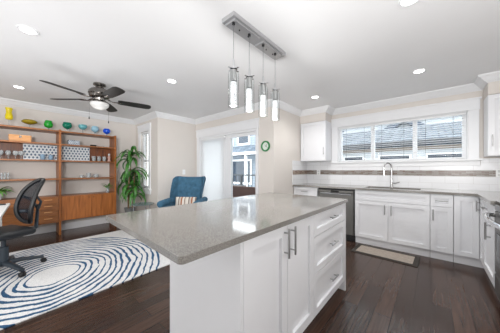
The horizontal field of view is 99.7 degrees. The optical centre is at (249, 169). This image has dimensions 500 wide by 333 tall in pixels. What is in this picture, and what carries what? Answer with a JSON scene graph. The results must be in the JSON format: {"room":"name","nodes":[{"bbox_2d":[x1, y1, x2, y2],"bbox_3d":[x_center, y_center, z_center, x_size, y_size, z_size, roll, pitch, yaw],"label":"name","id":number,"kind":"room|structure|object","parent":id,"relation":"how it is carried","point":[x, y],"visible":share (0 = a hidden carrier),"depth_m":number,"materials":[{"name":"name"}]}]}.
{"room":"kitchen","nodes":[
{"label":"kitchen","id":0,"kind":"room"},
{"bbox_2d":[0,104,135,226],"bbox_3d":[-4.169,-0.010,3.847,0.160,2.420,4.180,0,0,41],"label":"wall","id":1,"kind":"structure","parent":0,"point":[125,134],"depth_m":4.26,"materials":[{"name":"beige paint"}]},
{"bbox_2d":[23,217,108,236],"bbox_3d":[-4.155,1.135,3.729,0.016,0.130,4.020,0,0,41],"label":"baseboard","id":2,"kind":"structure","parent":1,"relation":"attached to","point":[51,228],"depth_m":4.31,"materials":[{"name":"white paint"}]},
{"bbox_2d":[0,97,134,124],"bbox_3d":[-4.123,-1.171,3.702,0.100,0.097,4.020,0,0,41],"label":"trim","id":3,"kind":"structure","parent":1,"relation":"attached to","point":[3,101],"depth_m":4.14,"materials":[{"name":"white paint"}]},
{"bbox_2d":[136,117,164,210],"bbox_3d":[-2.357,-0.010,4.938,1.160,2.420,0.160,0,0,41],"label":"wall","id":4,"kind":"structure","parent":0,"point":[157,194],"depth_m":4.60,"materials":[{"name":"beige paint"}]},
{"bbox_2d":[137,122,150,193],"bbox_3d":[-2.438,-0.255,4.936,0.700,1.600,0.150,0,0,41],"label":"window","id":5,"kind":"structure","parent":4,"relation":"in","point":[145,127],"depth_m":4.90,"materials":[{"name":"white paint"}]},
{"bbox_2d":[141,131,147,182],"bbox_3d":[-2.439,-0.278,4.935,0.430,1.215,0.037,0,0,41],"label":"blind","id":6,"kind":"object","parent":5,"relation":"attached to","point":[143,133],"visible":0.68,"depth_m":4.94,"materials":[{"name":"white plastic"}]},
{"bbox_2d":[133,111,156,124],"bbox_3d":[-2.404,-1.171,4.807,1.260,0.097,0.100,0,0,41],"label":"trim","id":7,"kind":"structure","parent":4,"relation":"attached to","point":[152,115],"depth_m":4.76,"materials":[{"name":"white paint"}]},
{"bbox_2d":[165,119,195,198],"bbox_3d":[-1.612,-0.010,5.036,0.160,2.420,0.960,0,0,41],"label":"wall","id":8,"kind":"structure","parent":0,"point":[180,137],"depth_m":4.87,"materials":[{"name":"beige paint"}]},
{"bbox_2d":[155,111,195,124],"bbox_3d":[-1.651,-1.171,4.792,0.100,0.097,1.060,0,0,41],"label":"trim","id":9,"kind":"structure","parent":8,"relation":"attached to","point":[159,114],"depth_m":4.74,"materials":[{"name":"white paint"}]},
{"bbox_2d":[196,106,278,193],"bbox_3d":[-0.412,-0.010,4.529,2.320,2.420,0.160,0,0,41],"label":"wall","id":10,"kind":"structure","parent":0,"point":[268,127],"depth_m":3.83,"materials":[{"name":"beige paint"}]},
{"bbox_2d":[201,136,225,200],"bbox_3d":[-0.859,0.203,4.847,0.853,1.893,0.042,0,0,41],"label":"blind","id":11,"kind":"object","parent":10,"relation":"attached to","point":[212,149],"visible":0.68,"depth_m":4.81,"materials":[{"name":"fabric"}]},
{"bbox_2d":[196,118,259,198],"bbox_3d":[-0.525,0.117,4.604,1.970,2.165,0.194,0,0,41],"label":"door","id":12,"kind":"structure","parent":10,"relation":"in","point":[250,124],"depth_m":4.52,"materials":[{"name":"white paint"}]},
{"bbox_2d":[195,99,272,123],"bbox_3d":[-0.459,-1.171,4.397,2.420,0.097,0.100,0,0,41],"label":"trim","id":13,"kind":"structure","parent":10,"relation":"attached to","point":[269,103],"depth_m":4.34,"materials":[{"name":"white paint"}]},
{"bbox_2d":[261,141,269,151],"bbox_3d":[0.277,-0.430,3.804,0.196,0.196,0.036,0,0,41],"label":"wall clock","id":14,"kind":"object","parent":10,"relation":"attached to","point":[265,146],"visible":1,"depth_m":3.81,"materials":[{"name":"green plastic"}]},
{"bbox_2d":[0,0,499,119],"bbox_3d":[-0.854,-1.280,2.486,6.960,0.120,6.450,0,0,41],"label":"ceiling","id":15,"kind":"structure","parent":0,"point":[345,53],"depth_m":2.12,"materials":[{"name":"white paint"}]},
{"bbox_2d":[12,85,25,88],"bbox_3d":[-3.398,-1.217,3.103,0.144,0.006,0.144,0,0,41],"label":"recessed light","id":16,"kind":"object","parent":15,"relation":"in","point":[14,86],"visible":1,"depth_m":3.10,"materials":[{"name":"white paint"}]},
{"bbox_2d":[16,25,39,35],"bbox_3d":[-1.937,-1.217,1.842,0.144,0.006,0.144,0,0,41],"label":"recessed light","id":17,"kind":"object","parent":15,"relation":"in","point":[25,29],"visible":1,"depth_m":1.84,"materials":[{"name":"white paint"}]},
{"bbox_2d":[39,80,150,122],"bbox_3d":[-2.095,-0.956,2.984,1.258,0.526,1.282,0,0,41],"label":"ceiling fan","id":18,"kind":"object","parent":15,"relation":"hanging from","point":[98,92],"visible":1,"depth_m":2.92,"materials":[{"name":"grey metal"}]},
{"bbox_2d":[166,79,176,82],"bbox_3d":[-1.071,-1.217,2.892,0.144,0.006,0.144,0,0,41],"label":"recessed light","id":19,"kind":"object","parent":15,"relation":"in","point":[167,80],"visible":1,"depth_m":2.89,"materials":[{"name":"white paint"}]},
{"bbox_2d":[222,11,285,119],"bbox_3d":[0.071,-0.857,1.936,0.151,0.724,0.775,0,0,41],"label":"pendant light","id":20,"kind":"object","parent":15,"relation":"hanging from","point":[233,21],"visible":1,"depth_m":1.81,"materials":[{"name":"metal"}]},
{"bbox_2d":[230,69,236,81],"bbox_3d":[-0.130,-0.745,1.671,0.050,0.090,0.050,0,0,41],"label":"socket","id":21,"kind":"object","parent":20,"relation":"attached to","point":[233,72],"depth_m":1.65,"materials":[{"name":"silver metal"}]},
{"bbox_2d":[246,77,251,88],"bbox_3d":[-0.006,-0.745,1.815,0.050,0.090,0.050,0,0,41],"label":"socket","id":22,"kind":"object","parent":20,"relation":"attached to","point":[248,79],"depth_m":1.79,"materials":[{"name":"silver metal"}]},
{"bbox_2d":[260,84,265,94],"bbox_3d":[0.122,-0.745,1.964,0.050,0.090,0.050,0,0,41],"label":"socket","id":23,"kind":"object","parent":20,"relation":"attached to","point":[262,86],"depth_m":1.94,"materials":[{"name":"silver metal"}]},
{"bbox_2d":[273,90,277,99],"bbox_3d":[0.252,-0.745,2.114,0.050,0.090,0.050,0,0,41],"label":"socket","id":24,"kind":"object","parent":20,"relation":"attached to","point":[275,92],"depth_m":2.09,"materials":[{"name":"silver metal"}]},
{"bbox_2d":[398,0,418,7],"bbox_3d":[1.144,-1.217,1.510,0.144,0.006,0.144,0,0,41],"label":"recessed light","id":25,"kind":"object","parent":15,"relation":"in","point":[401,3],"visible":1,"depth_m":1.53,"materials":[{"name":"white paint"}]},
{"bbox_2d":[412,68,426,73],"bbox_3d":[2.084,-1.217,2.600,0.144,0.006,0.144,0,0,41],"label":"recessed light","id":26,"kind":"object","parent":15,"relation":"in","point":[421,70],"visible":1,"depth_m":2.60,"materials":[{"name":"white paint"}]},
{"bbox_2d":[0,223,499,332],"bbox_3d":[-0.854,1.260,2.486,6.960,0.120,6.450,0,0,41],"label":"floor","id":27,"kind":"structure","parent":0,"point":[380,295],"depth_m":1.90,"materials":[{"name":"brown wood"}]},
{"bbox_2d":[0,124,115,234],"bbox_3d":[-3.642,0.228,4.014,0.360,1.945,1.832,0,0,41],"label":"shelving unit","id":28,"kind":"object","parent":27,"relation":"on","point":[32,150],"visible":0.89,"depth_m":3.96,"materials":[{"name":"brown wood"}]},
{"bbox_2d":[5,107,12,122],"bbox_3d":[-4.033,-0.884,3.531,0.092,0.310,0.092,0,0,41],"label":"vase","id":29,"kind":"object","parent":28,"relation":"on","point":[8,115],"visible":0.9,"depth_m":3.51,"materials":[{"name":"yellow glass"}]},
{"bbox_2d":[8,134,30,141],"bbox_3d":[-3.949,-0.539,3.625,0.168,0.111,0.264,0,0,41],"label":"wooden box","id":30,"kind":"object","parent":28,"relation":"on","point":[14,137],"visible":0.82,"depth_m":3.57,"materials":[{"name":"brown wood"}]},
{"bbox_2d":[0,195,58,226],"bbox_3d":[-3.929,0.725,3.667,0.380,0.480,0.866,0,0,41],"label":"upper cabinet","id":31,"kind":"object","parent":28,"relation":"attached to","point":[49,209],"visible":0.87,"depth_m":3.69,"materials":[{"name":"brown wood"}]},
{"bbox_2d":[0,186,12,199],"bbox_3d":[-4.104,0.383,3.422,0.591,0.204,0.425,0,0,41],"label":"potted fern","id":32,"kind":"object","parent":31,"relation":"on","point":[1,190],"visible":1,"depth_m":3.44,"materials":[{"name":"green plant"}]},
{"bbox_2d":[21,119,37,124],"bbox_3d":[-3.877,-0.804,3.711,0.204,0.150,0.204,0,0,41],"label":"dish","id":33,"kind":"object","parent":28,"relation":"on","point":[26,121],"visible":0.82,"depth_m":3.66,"materials":[{"name":"yellow glass"}]},
{"bbox_2d":[44,120,52,127],"bbox_3d":[-3.719,-0.819,3.895,0.132,0.180,0.132,0,0,41],"label":"bowl","id":34,"kind":"object","parent":28,"relation":"on","point":[48,124],"visible":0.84,"depth_m":3.86,"materials":[{"name":"green glass"}]},
{"bbox_2d":[62,122,71,129],"bbox_3d":[-3.546,-0.824,4.095,0.150,0.190,0.150,0,0,41],"label":"bowl","id":35,"kind":"object","parent":28,"relation":"on","point":[67,125],"visible":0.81,"depth_m":4.05,"materials":[{"name":"teal glass"}]},
{"bbox_2d":[67,140,73,144],"bbox_3d":[-3.506,-0.532,4.127,0.102,0.096,0.088,0,0,41],"label":"tin","id":36,"kind":"object","parent":28,"relation":"on","point":[71,142],"visible":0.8,"depth_m":4.10,"materials":[{"name":"white metal"}]},
{"bbox_2d":[78,124,86,130],"bbox_3d":[-3.389,-0.822,4.277,0.148,0.185,0.148,0,0,41],"label":"dish","id":37,"kind":"object","parent":28,"relation":"on","point":[83,127],"visible":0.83,"depth_m":4.23,"materials":[{"name":"teal glass"}]},
{"bbox_2d":[61,191,114,220],"bbox_3d":[-3.340,0.718,4.348,0.382,0.465,0.866,0,0,41],"label":"lower cabinet","id":38,"kind":"object","parent":28,"relation":"attached to","point":[78,205],"visible":0.99,"depth_m":4.20,"materials":[{"name":"brown wood"}]},
{"bbox_2d":[103,183,112,192],"bbox_3d":[-3.071,0.383,4.551,0.346,0.204,0.270,0,0,41],"label":"potted plant","id":39,"kind":"object","parent":38,"relation":"on","point":[107,186],"visible":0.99,"depth_m":4.55,"materials":[{"name":"green plant"}]},
{"bbox_2d":[91,126,98,133],"bbox_3d":[-3.255,-0.822,4.432,0.140,0.185,0.140,0,0,41],"label":"bowl","id":40,"kind":"object","parent":28,"relation":"on","point":[94,129],"visible":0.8,"depth_m":4.39,"materials":[{"name":"blue glass"}]},
{"bbox_2d":[103,128,110,133],"bbox_3d":[-3.118,-0.812,4.591,0.140,0.165,0.140,0,0,41],"label":"bowl","id":41,"kind":"object","parent":28,"relation":"on","point":[106,131],"visible":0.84,"depth_m":4.54,"materials":[{"name":"blue glass"}]},
{"bbox_2d":[0,230,169,329],"bbox_3d":[-2.585,1.193,2.389,2.140,0.014,2.970,0,0,38],"label":"area rug","id":42,"kind":"object","parent":27,"relation":"on","point":[77,269],"visible":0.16,"depth_m":2.44,"materials":[{"name":"white fabric"}]},
{"bbox_2d":[0,203,9,226],"bbox_3d":[-2.956,0.823,2.084,1.700,0.726,0.795,0,0,41],"label":"desk","id":43,"kind":"object","parent":42,"relation":"on","point":[3,208],"visible":0.62,"depth_m":2.59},
{"bbox_2d":[0,178,46,277],"bbox_3d":[-2.818,0.644,2.445,0.678,1.082,0.738,0,0,18],"label":"office chair","id":44,"kind":"object","parent":42,"relation":"on","point":[7,232],"visible":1,"depth_m":2.55,"materials":[{"name":"grey plastic"}]},
{"bbox_2d":[124,207,135,212],"bbox_3d":[-2.656,0.932,4.668,0.234,0.205,0.234,0,0,41],"label":"pot","id":45,"kind":"object","parent":27,"relation":"on","point":[127,209],"depth_m":4.58,"materials":[{"name":"grey ceramic"}]},
{"bbox_2d":[114,146,147,212],"bbox_3d":[-2.648,0.337,4.627,0.777,1.725,0.587,0,0,41],"label":"dracaena","id":46,"kind":"object","parent":27,"relation":"on","point":[134,184],"visible":0.95,"depth_m":4.59,"materials":[{"name":"plant"}]},
{"bbox_2d":[131,202,153,210],"bbox_3d":[-2.198,0.945,4.326,0.440,0.510,0.440,0,0,41],"label":"glass side table","id":47,"kind":"object","parent":27,"relation":"on","point":[139,203],"visible":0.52,"depth_m":4.28,"materials":[{"name":"glass"}]},
{"bbox_2d":[157,176,207,207],"bbox_3d":[-1.290,0.668,4.231,0.804,1.068,0.818,0,0,4],"label":"armchair","id":48,"kind":"object","parent":27,"relation":"on","point":[181,186],"visible":0.55,"depth_m":4.44,"materials":[{"name":"teal fabric"}]},
{"bbox_2d":[175,197,196,205],"bbox_3d":[-1.316,0.675,4.307,0.440,0.245,0.130,0,0,4],"label":"throw pillow","id":49,"kind":"object","parent":48,"relation":"on","point":[179,200],"visible":0.63,"depth_m":4.27,"materials":[{"name":"fabric"}]},
{"bbox_2d":[170,203,345,332],"bbox_3d":[0.236,0.760,1.722,0.658,0.879,1.535,0,0,41],"label":"kitchen island","id":50,"kind":"object","parent":27,"relation":"on","point":[279,280],"visible":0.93,"depth_m":1.22,"materials":[{"name":"white paint"}]},
{"bbox_2d":[106,192,347,264],"bbox_3d":[0.017,0.305,1.719,0.951,0.030,1.864,0,0,41],"label":"island countertop","id":51,"kind":"structure","parent":50,"relation":"on","point":[183,234],"depth_m":1.21,"materials":[{"name":"grey stone"}]},
{"bbox_2d":[294,186,317,195],"bbox_3d":[1.247,0.762,4.280,0.491,0.876,0.646,0,0,41],"label":"base cabinet","id":52,"kind":"object","parent":27,"relation":"on","point":[309,191],"visible":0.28,"depth_m":4.05,"materials":[{"name":"white paint"}]},
{"bbox_2d":[318,188,355,240],"bbox_3d":[1.677,0.762,3.912,0.630,0.876,0.625,0,0,41],"label":"dishwasher","id":53,"kind":"object","parent":27,"relation":"on","point":[349,194],"visible":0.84,"depth_m":3.56,"materials":[{"name":"grey metal"}]},
{"bbox_2d":[351,244,419,267],"bbox_3d":[1.907,1.195,3.003,0.780,0.010,0.400,0,0,43],"label":"kitchen mat","id":54,"kind":"object","parent":27,"relation":"on","point":[406,259],"visible":1,"depth_m":2.94,"materials":[{"name":"beige fabric"}]},
{"bbox_2d":[355,190,429,256],"bbox_3d":[2.275,0.762,3.393,0.942,0.876,0.646,0,0,41],"label":"base cabinet","id":55,"kind":"object","parent":27,"relation":"on","point":[399,221],"visible":0.94,"depth_m":3.14,"materials":[{"name":"white paint"}]},
{"bbox_2d":[430,194,452,261],"bbox_3d":[2.721,0.762,3.008,0.227,0.876,0.646,0,0,41],"label":"base cabinet","id":56,"kind":"object","parent":27,"relation":"on","point":[441,206],"visible":0.98,"depth_m":2.81,"materials":[{"name":"white paint"}]},
{"bbox_2d":[453,195,487,274],"bbox_3d":[3.067,0.762,2.591,0.835,0.876,0.826,0,0,41],"label":"base cabinet","id":57,"kind":"object","parent":27,"relation":"on","point":[467,212],"visible":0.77,"depth_m":2.64,"materials":[{"name":"white paint"}]},
{"bbox_2d":[293,183,499,204],"bbox_3d":[2.002,0.306,3.125,3.149,0.032,1.412,0,0,41],"label":"countertop","id":58,"kind":"structure","parent":57,"relation":"on","point":[490,197],"depth_m":3.04,"materials":[{"name":"grey stone"}]},
{"bbox_2d":[383,162,398,186],"bbox_3d":[2.389,0.079,3.583,0.238,0.422,0.100,0,0,26],"label":"faucet","id":59,"kind":"object","parent":58,"relation":"on","point":[391,180],"visible":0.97,"depth_m":3.58,"materials":[{"name":"silver metal"}]},
{"bbox_2d":[480,200,495,287],"bbox_3d":[2.676,0.762,1.997,0.653,0.876,0.580,0,0,41],"label":"base cabinet","id":60,"kind":"object","parent":27,"relation":"on","point":[488,230],"visible":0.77,"depth_m":2.18,"materials":[{"name":"white paint"}]},
{"bbox_2d":[484,201,499,301],"bbox_3d":[2.206,0.728,1.512,0.694,0.885,0.761,0,0,41],"label":"range","id":61,"kind":"object","parent":27,"relation":"on","point":[496,223],"visible":1,"depth_m":1.85,"materials":[{"name":"metal"}]},
{"bbox_2d":[279,109,306,193],"bbox_3d":[0.889,-0.010,4.377,0.169,2.420,1.310,0,0,41],"label":"wall","id":62,"kind":"structure","parent":0,"point":[289,123],"depth_m":4.13,"materials":[{"name":"beige paint"}]},
{"bbox_2d":[278,99,301,116],"bbox_3d":[0.739,-1.171,4.011,0.100,0.097,1.080,0,0,41],"label":"trim","id":63,"kind":"structure","parent":62,"relation":"attached to","point":[282,105],"depth_m":4.00,"materials":[{"name":"white paint"}]},
{"bbox_2d":[293,170,306,174],"bbox_3d":[1.060,0.049,4.443,0.003,0.086,0.643,0,0,41],"label":"trim","id":64,"kind":"structure","parent":62,"relation":"attached to","point":[295,172],"depth_m":4.41,"materials":[{"name":"brown tile"}]},
{"bbox_2d":[300,112,331,123],"bbox_3d":[1.368,-1.095,4.399,0.545,0.250,0.330,0,0,41],"label":"wall","id":65,"kind":"structure","parent":0,"point":[324,116],"depth_m":4.25,"materials":[{"name":"beige paint"}]},
{"bbox_2d":[300,105,328,116],"bbox_3d":[1.266,-1.171,4.204,0.645,0.097,0.100,0,0,41],"label":"trim","id":66,"kind":"structure","parent":65,"relation":"attached to","point":[322,109],"depth_m":4.18,"materials":[{"name":"white paint"}]},
{"bbox_2d":[326,105,334,114],"bbox_3d":[1.580,-1.171,4.151,0.100,0.097,0.430,0,0,41],"label":"trim","id":67,"kind":"structure","parent":65,"relation":"attached to","point":[330,110],"depth_m":4.13,"materials":[{"name":"white paint"}]},
{"bbox_2d":[343,116,461,132],"bbox_3d":[14.045,-0.900,14.430,16.380,10.200,6.600,0,0,41],"label":"sky","id":68,"kind":"structure","parent":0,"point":[450,119],"depth_m":13.88,"materials":[{"name":"white"}]},
{"bbox_2d":[307,90,499,190],"bbox_3d":[2.576,-0.010,3.675,3.320,2.420,0.169,0,0,41],"label":"wall","id":69,"kind":"structure","parent":0,"point":[435,182],"depth_m":3.39,"materials":[{"name":"white tile"}]},
{"bbox_2d":[301,120,330,161],"bbox_3d":[1.358,-0.575,4.377,0.530,0.786,0.353,0,0,41],"label":"upper cabinet","id":70,"kind":"object","parent":69,"relation":"attached to","point":[315,136],"visible":1,"depth_m":4.26,"materials":[{"name":"white paint"}]},
{"bbox_2d":[307,170,495,176],"bbox_3d":[2.316,0.049,3.786,2.758,0.086,0.003,0,0,41],"label":"trim","id":71,"kind":"structure","parent":69,"relation":"attached to","point":[481,173],"depth_m":3.44,"materials":[{"name":"brown tile"}]},
{"bbox_2d":[330,96,482,166],"bbox_3d":[2.504,-0.547,3.710,2.125,0.970,0.210,0,0,41],"label":"window","id":72,"kind":"structure","parent":69,"relation":"in","point":[471,106],"depth_m":3.43,"materials":[{"name":"white paint"}]},
{"bbox_2d":[339,112,465,160],"bbox_3d":[2.485,-0.508,3.681,1.795,0.673,0.043,0,0,41],"label":"blind","id":73,"kind":"object","parent":72,"relation":"attached to","point":[463,113],"visible":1,"depth_m":3.51,"materials":[{"name":"white plastic"}]},
{"bbox_2d":[332,83,481,114],"bbox_3d":[2.449,-1.171,3.619,2.111,0.097,0.100,0,0,41],"label":"trim","id":74,"kind":"structure","parent":69,"relation":"attached to","point":[472,87],"depth_m":3.44,"materials":[{"name":"white paint"}]},
{"bbox_2d":[484,93,499,156],"bbox_3d":[3.348,-0.575,2.661,0.501,0.786,0.353,0,0,41],"label":"upper cabinet","id":75,"kind":"object","parent":69,"relation":"attached to","point":[491,102],"visible":1,"depth_m":2.70,"materials":[{"name":"white paint"}]},
{"bbox_2d":[496,169,499,176],"bbox_3d":[3.388,0.043,2.857,0.072,0.115,0.009,0,0,41],"label":"wall outlet","id":76,"kind":"object","parent":69,"relation":"attached to","point":[497,170],"visible":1,"depth_m":2.87,"materials":[{"name":"white plastic"}]},
{"bbox_2d":[483,81,499,100],"bbox_3d":[3.364,-1.095,2.678,0.504,0.250,0.330,0,0,41],"label":"wall","id":77,"kind":"structure","parent":0,"point":[491,88],"depth_m":2.70,"materials":[{"name":"beige paint"}]},
{"bbox_2d":[474,76,487,89],"bbox_3d":[3.103,-1.171,2.837,0.100,0.097,0.430,0,0,41],"label":"trim","id":78,"kind":"structure","parent":77,"relation":"attached to","point":[479,81],"depth_m":2.83,"materials":[{"name":"white paint"}]},
{"bbox_2d":[478,71,499,82],"bbox_3d":[3.186,-1.171,2.548,0.604,0.097,0.100,0,0,41],"label":"trim","id":79,"kind":"structure","parent":77,"relation":"attached to","point":[492,76],"depth_m":2.66,"materials":[{"name":"white paint"}]},
{"label":"outside","id":80,"kind":"structure","parent":0,"visible":0},
{"bbox_3d":[2.318,4.250,22.591,54.000,0.100,30.760,0,0,41],"label":"ground","id":81,"kind":"structure","parent":80,"visible":0},
{"bbox_2d":[233,131,343,186],"bbox_3d":[0.543,0.250,16.093,10.600,7.900,6.920,0,0,41],"label":"house","id":82,"kind":"structure","parent":81,"relation":"on","point":[243,147],"depth_m":13.45,"materials":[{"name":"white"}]},
{"bbox_2d":[343,121,461,159],"bbox_3d":[8.100,1.190,7.553,12.200,6.020,6.380,0,0,41],"label":"house","id":83,"kind":"structure","parent":81,"relation":"on","point":[404,151],"depth_m":6.90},
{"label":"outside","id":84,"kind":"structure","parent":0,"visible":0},
{"bbox_3d":[-1.387,1.310,6.637,6.230,0.100,1.760,0,0,41],"label":"deck","id":85,"kind":"object","parent":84,"visible":0},
{"bbox_2d":[233,186,254,197],"bbox_3d":[0.043,0.820,5.133,0.800,0.880,0.670,0,0,41],"label":"patio chair","id":86,"kind":"object","parent":85,"relation":"on","point":[238,191],"visible":0.09,"depth_m":4.88,"materials":[{"name":"brown wicker"}]},
{"bbox_2d":[233,174,254,186],"bbox_3d":[-1.019,0.695,7.086,6.020,1.130,0.060,0,0,41],"label":"deck railing","id":87,"kind":"object","parent":85,"relation":"on","point":[240,175],"visible":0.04,"depth_m":6.33,"materials":[{"name":"metal"}]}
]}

